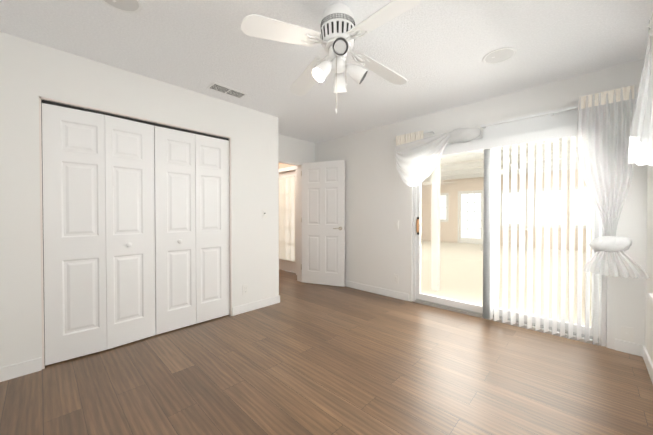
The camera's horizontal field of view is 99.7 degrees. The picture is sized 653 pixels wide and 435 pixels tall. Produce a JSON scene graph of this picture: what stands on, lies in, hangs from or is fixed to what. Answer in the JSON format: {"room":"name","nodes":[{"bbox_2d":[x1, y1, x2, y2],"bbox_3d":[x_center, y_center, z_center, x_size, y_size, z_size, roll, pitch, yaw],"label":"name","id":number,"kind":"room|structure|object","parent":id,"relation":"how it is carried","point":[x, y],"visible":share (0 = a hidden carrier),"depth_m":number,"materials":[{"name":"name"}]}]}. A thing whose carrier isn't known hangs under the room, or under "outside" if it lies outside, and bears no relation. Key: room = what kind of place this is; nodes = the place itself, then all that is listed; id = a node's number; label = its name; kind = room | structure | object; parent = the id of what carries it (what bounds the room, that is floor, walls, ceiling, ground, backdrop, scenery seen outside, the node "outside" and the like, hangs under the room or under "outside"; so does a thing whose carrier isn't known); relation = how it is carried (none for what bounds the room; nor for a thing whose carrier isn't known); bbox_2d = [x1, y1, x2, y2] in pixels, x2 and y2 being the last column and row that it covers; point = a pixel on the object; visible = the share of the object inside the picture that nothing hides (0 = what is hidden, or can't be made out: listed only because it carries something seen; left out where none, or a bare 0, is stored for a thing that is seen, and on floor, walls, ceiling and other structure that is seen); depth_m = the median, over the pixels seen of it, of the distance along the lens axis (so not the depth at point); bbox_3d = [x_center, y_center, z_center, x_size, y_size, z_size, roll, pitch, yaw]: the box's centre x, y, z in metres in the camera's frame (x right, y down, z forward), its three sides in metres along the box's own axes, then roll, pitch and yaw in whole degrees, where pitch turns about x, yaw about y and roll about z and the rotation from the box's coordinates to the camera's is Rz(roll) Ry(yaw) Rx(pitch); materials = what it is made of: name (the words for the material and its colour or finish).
{"room":"empty bedroom","nodes":[
{"label":"empty bedroom","id":0,"kind":"room"},
{"bbox_2d":[0,32,278,369],"bbox_3d":[-1.637,-0.082,2.671,0.120,2.440,2.780,1,1,44],"label":"wall","id":1,"kind":"structure","parent":0,"point":[31,72],"depth_m":2.22,"materials":[{"name":"white paint"}]},
{"bbox_2d":[0,357,40,381],"bbox_3d":[-2.336,1.101,1.864,0.012,0.095,0.565,1,1,44],"label":"baseboard","id":2,"kind":"structure","parent":1,"relation":"attached to","point":[19,369],"depth_m":1.99,"materials":[{"name":"white paint"}]},
{"bbox_2d":[42,103,106,365],"bbox_3d":[-2.026,0.132,2.230,0.370,2.000,0.032,-1,1,-42],"label":"closet door","id":3,"kind":"structure","parent":1,"relation":"in","point":[74,213],"depth_m":2.21,"materials":[{"name":"white paint"}]},
{"bbox_2d":[105,115,155,348],"bbox_3d":[-1.760,0.129,2.487,0.086,2.000,0.372,1,1,44],"label":"closet door","id":4,"kind":"structure","parent":1,"relation":"in","point":[130,222],"depth_m":2.47,"materials":[{"name":"white paint"}]},
{"bbox_2d":[39,96,231,368],"bbox_3d":[-1.659,0.113,2.653,0.116,2.050,1.520,1,1,44],"label":"trim","id":5,"kind":"structure","parent":1,"relation":"attached to","point":[104,112],"depth_m":2.35,"materials":[{"name":"white paint"}]},
{"bbox_2d":[154,126,195,334],"bbox_3d":[-1.504,0.125,2.764,0.071,2.000,0.370,1,1,44],"label":"closet door","id":6,"kind":"structure","parent":1,"relation":"in","point":[175,232],"depth_m":2.75,"materials":[{"name":"white paint"}]},
{"bbox_2d":[195,134,229,323],"bbox_3d":[-1.260,0.121,3.047,0.032,2.000,0.370,1,1,44],"label":"closet door","id":7,"kind":"structure","parent":1,"relation":"in","point":[212,220],"depth_m":3.03,"materials":[{"name":"white paint"}]},
{"bbox_2d":[243,284,247,294],"bbox_3d":[-0.968,0.860,3.288,0.008,0.116,0.072,1,1,44],"label":"electrical outlet","id":8,"kind":"object","parent":1,"relation":"attached to","point":[245,289],"visible":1,"depth_m":3.29,"materials":[{"name":"white plastic"}]},
{"bbox_2d":[232,295,279,315],"bbox_3d":[-0.850,1.081,3.410,0.012,0.095,0.667,1,1,44],"label":"baseboard","id":9,"kind":"structure","parent":1,"relation":"attached to","point":[255,305],"depth_m":3.38,"materials":[{"name":"white paint"}]},
{"bbox_2d":[262,209,266,217],"bbox_3d":[-0.779,-0.052,3.470,0.011,0.116,0.072,1,1,44],"label":"light switch","id":10,"kind":"object","parent":1,"relation":"attached to","point":[264,213],"visible":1,"depth_m":3.46,"materials":[{"name":"white plastic"}]},
{"bbox_2d":[41,104,314,342],"bbox_3d":[-1.642,-0.093,3.542,0.126,2.440,4.030,1,1,44],"label":"wall","id":11,"kind":"structure","parent":0,"point":[295,150],"depth_m":4.58,"materials":[{"name":"white paint"}]},
{"bbox_2d":[279,160,301,281],"bbox_3d":[-0.745,0.070,4.492,0.138,2.090,0.940,1,1,44],"label":"door frame","id":12,"kind":"structure","parent":11,"relation":"attached to","point":[299,222],"depth_m":4.76,"materials":[{"name":"white paint"}]},
{"bbox_2d":[0,269,652,434],"bbox_3d":[-0.790,1.187,2.761,5.840,0.100,4.300,1,1,44],"label":"floor","id":13,"kind":"structure","parent":0,"point":[301,358],"depth_m":1.94,"materials":[{"name":"brown wood"}]},
{"bbox_2d":[0,0,652,142],"bbox_3d":[-0.790,-1.353,2.729,5.840,0.100,4.300,1,1,44],"label":"ceiling","id":14,"kind":"structure","parent":0,"point":[433,52],"depth_m":2.10,"materials":[{"name":"white paint"}]},
{"bbox_2d":[101,0,142,12],"bbox_3d":[-1.220,-1.285,1.617,0.236,0.007,0.236,1,1,44],"label":"ceiling speaker","id":15,"kind":"object","parent":14,"relation":"attached to","point":[131,6],"visible":1,"depth_m":1.67,"materials":[{"name":"white plastic"}]},
{"bbox_2d":[207,82,247,98],"bbox_3d":[-1.015,-1.300,2.834,0.160,0.007,0.370,1,1,44],"label":"ceiling vent","id":16,"kind":"object","parent":14,"relation":"in","point":[226,90],"visible":1,"depth_m":2.82,"materials":[{"name":"white metal"}]},
{"bbox_2d":[241,0,419,113],"bbox_3d":[0.071,-0.964,1.739,0.899,0.653,0.899,0,1,12],"label":"ceiling fan","id":17,"kind":"object","parent":14,"relation":"hanging from","point":[339,31],"visible":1,"depth_m":1.64,"materials":[{"name":"white"}]},
{"bbox_2d":[482,47,516,63],"bbox_3d":[1.385,-1.293,2.207,0.236,0.007,0.236,1,1,44],"label":"ceiling speaker","id":18,"kind":"object","parent":14,"relation":"attached to","point":[499,55],"visible":1,"depth_m":2.20,"materials":[{"name":"white plastic"}]},
{"bbox_2d":[279,59,647,349],"bbox_3d":[0.646,-0.102,4.239,5.840,2.440,0.154,1,1,44],"label":"wall","id":19,"kind":"structure","parent":0,"point":[378,203],"depth_m":3.69,"materials":[{"name":"white paint"}]},
{"bbox_2d":[279,166,296,274],"bbox_3d":[-0.816,0.051,5.592,0.880,2.100,0.112,1,1,44],"label":"doorway","id":20,"kind":"structure","parent":19,"relation":"in","point":[287,221],"depth_m":5.56,"materials":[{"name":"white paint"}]},
{"bbox_2d":[301,160,344,286],"bbox_3d":[-0.052,0.094,4.551,0.720,2.020,0.359,1,1,44],"label":"entry door","id":21,"kind":"structure","parent":19,"relation":"in","point":[323,223],"depth_m":4.52,"materials":[{"name":"white paint"}]},
{"bbox_2d":[345,280,408,300],"bbox_3d":[0.447,1.070,4.336,1.820,0.095,0.012,1,1,44],"label":"baseboard","id":22,"kind":"structure","parent":19,"relation":"attached to","point":[390,293],"depth_m":4.03,"materials":[{"name":"white paint"}]},
{"bbox_2d":[394,221,398,228],"bbox_3d":[0.967,0.104,3.825,0.072,0.116,0.011,1,1,44],"label":"light switch","id":23,"kind":"object","parent":19,"relation":"attached to","point":[396,224],"visible":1,"depth_m":3.82,"materials":[{"name":"white plastic"}]},
{"bbox_2d":[412,137,606,346],"bbox_3d":[1.842,0.119,3.083,1.824,2.027,0.128,1,1,44],"label":"sliding door","id":24,"kind":"structure","parent":19,"relation":"in","point":[458,306],"depth_m":3.18,"materials":[{"name":"clear glass"}]},
{"bbox_2d":[394,93,637,139],"bbox_3d":[1.746,-0.948,2.990,2.222,0.226,0.112,1,1,44],"label":"curtain rod","id":25,"kind":"object","parent":19,"relation":"attached to","point":[562,117],"visible":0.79,"depth_m":2.73,"materials":[{"name":"white metal"}]},
{"bbox_2d":[395,127,480,186],"bbox_3d":[1.299,-0.729,3.338,1.000,0.688,0.183,1,1,44],"label":"curtain","id":26,"kind":"object","parent":25,"relation":"hanging from","point":[417,156],"visible":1,"depth_m":3.39,"materials":[{"name":"fabric"}]},
{"bbox_2d":[577,85,648,278],"bbox_3d":[2.321,-0.284,2.246,0.422,1.522,0.151,1,1,44],"label":"curtain","id":27,"kind":"object","parent":25,"relation":"hanging from","point":[604,121],"visible":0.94,"depth_m":2.27,"materials":[{"name":"fabric"}]},
{"bbox_2d":[442,125,606,346],"bbox_3d":[1.754,0.134,2.985,1.960,1.930,0.128,1,1,44],"label":"vertical blinds","id":28,"kind":"object","parent":19,"relation":"attached to","point":[487,146],"visible":0.79,"depth_m":2.69,"materials":[{"name":"white plastic"}]},
{"bbox_2d":[423,136,578,181],"bbox_3d":[3.599,-1.620,7.294,8.500,0.300,8.370,1,1,44],"label":"ceiling","id":29,"kind":"structure","parent":0,"point":[451,174],"depth_m":7.92,"materials":[{"name":"white paint"}]},
{"bbox_2d":[422,181,454,184],"bbox_3d":[3.889,-1.262,9.619,1.216,0.555,1.162,1,1,44],"label":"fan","id":30,"kind":"object","parent":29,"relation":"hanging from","point":[429,183],"depth_m":9.48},
{"bbox_2d":[421,169,591,251],"bbox_3d":[6.446,-0.333,10.274,8.500,2.750,0.150,1,1,44],"label":"wall","id":31,"kind":"structure","parent":0,"point":[447,228],"depth_m":10.76,"materials":[{"name":"beige paint"}]},
{"bbox_2d":[431,186,591,243],"bbox_3d":[6.909,0.004,9.771,6.450,2.090,0.120,1,1,44],"label":"window frames","id":32,"kind":"structure","parent":31,"relation":"in","point":[467,239],"depth_m":10.66,"materials":[{"name":"white"}]},
{"bbox_2d":[645,165,652,363],"bbox_3d":[1.220,-0.057,0.709,0.120,2.440,4.150,1,1,44],"label":"wall","id":33,"kind":"structure","parent":0,"point":[649,303],"depth_m":2.12,"materials":[{"name":"white paint"}]},
{"bbox_2d":[635,343,652,383],"bbox_3d":[1.204,1.114,0.823,0.040,0.095,4.030,1,1,44],"label":"baseboard","id":34,"kind":"structure","parent":33,"relation":"attached to","point":[641,350],"depth_m":2.15,"materials":[{"name":"white paint"}]},
{"bbox_3d":[1.433,-1.139,1.039,0.046,0.025,1.400,1,1,44],"label":"curtain rod","id":35,"kind":"object","parent":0,"visible":0},
{"bbox_2d":[628,14,652,165],"bbox_3d":[1.491,-0.748,1.192,0.159,0.880,1.394,1,1,44],"label":"window curtain","id":36,"kind":"object","parent":35,"relation":"hanging from","point":[640,151],"visible":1,"depth_m":1.67,"materials":[{"name":"fabric"}]},
{"label":"outside","id":37,"kind":"structure","parent":0,"visible":0},
{"bbox_2d":[421,240,599,325],"bbox_3d":[3.599,1.131,7.329,8.500,0.096,8.370,1,1,44],"label":"floor carpet","id":38,"kind":"object","parent":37,"point":[464,282],"depth_m":5.18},
{"bbox_2d":[431,160,440,290],"bbox_3d":[1.684,-0.157,4.236,0.096,2.550,0.100,1,1,44],"label":"column","id":39,"kind":"structure","parent":38,"relation":"on","point":[435,171],"depth_m":4.20,"materials":[{"name":"white"}]},
{"bbox_2d":[478,227,527,251],"bbox_3d":[5.577,0.701,8.661,1.240,0.736,0.840,1,1,44],"label":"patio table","id":40,"kind":"object","parent":38,"relation":"on","point":[502,241],"depth_m":8.56,"materials":[{"name":"white"}]},
{"bbox_2d":[440,190,600,237],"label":"windows","id":41,"kind":"structure","parent":37,"point":[470,226],"depth_m":11.19,"materials":[{"name":"glass"}]}
]}

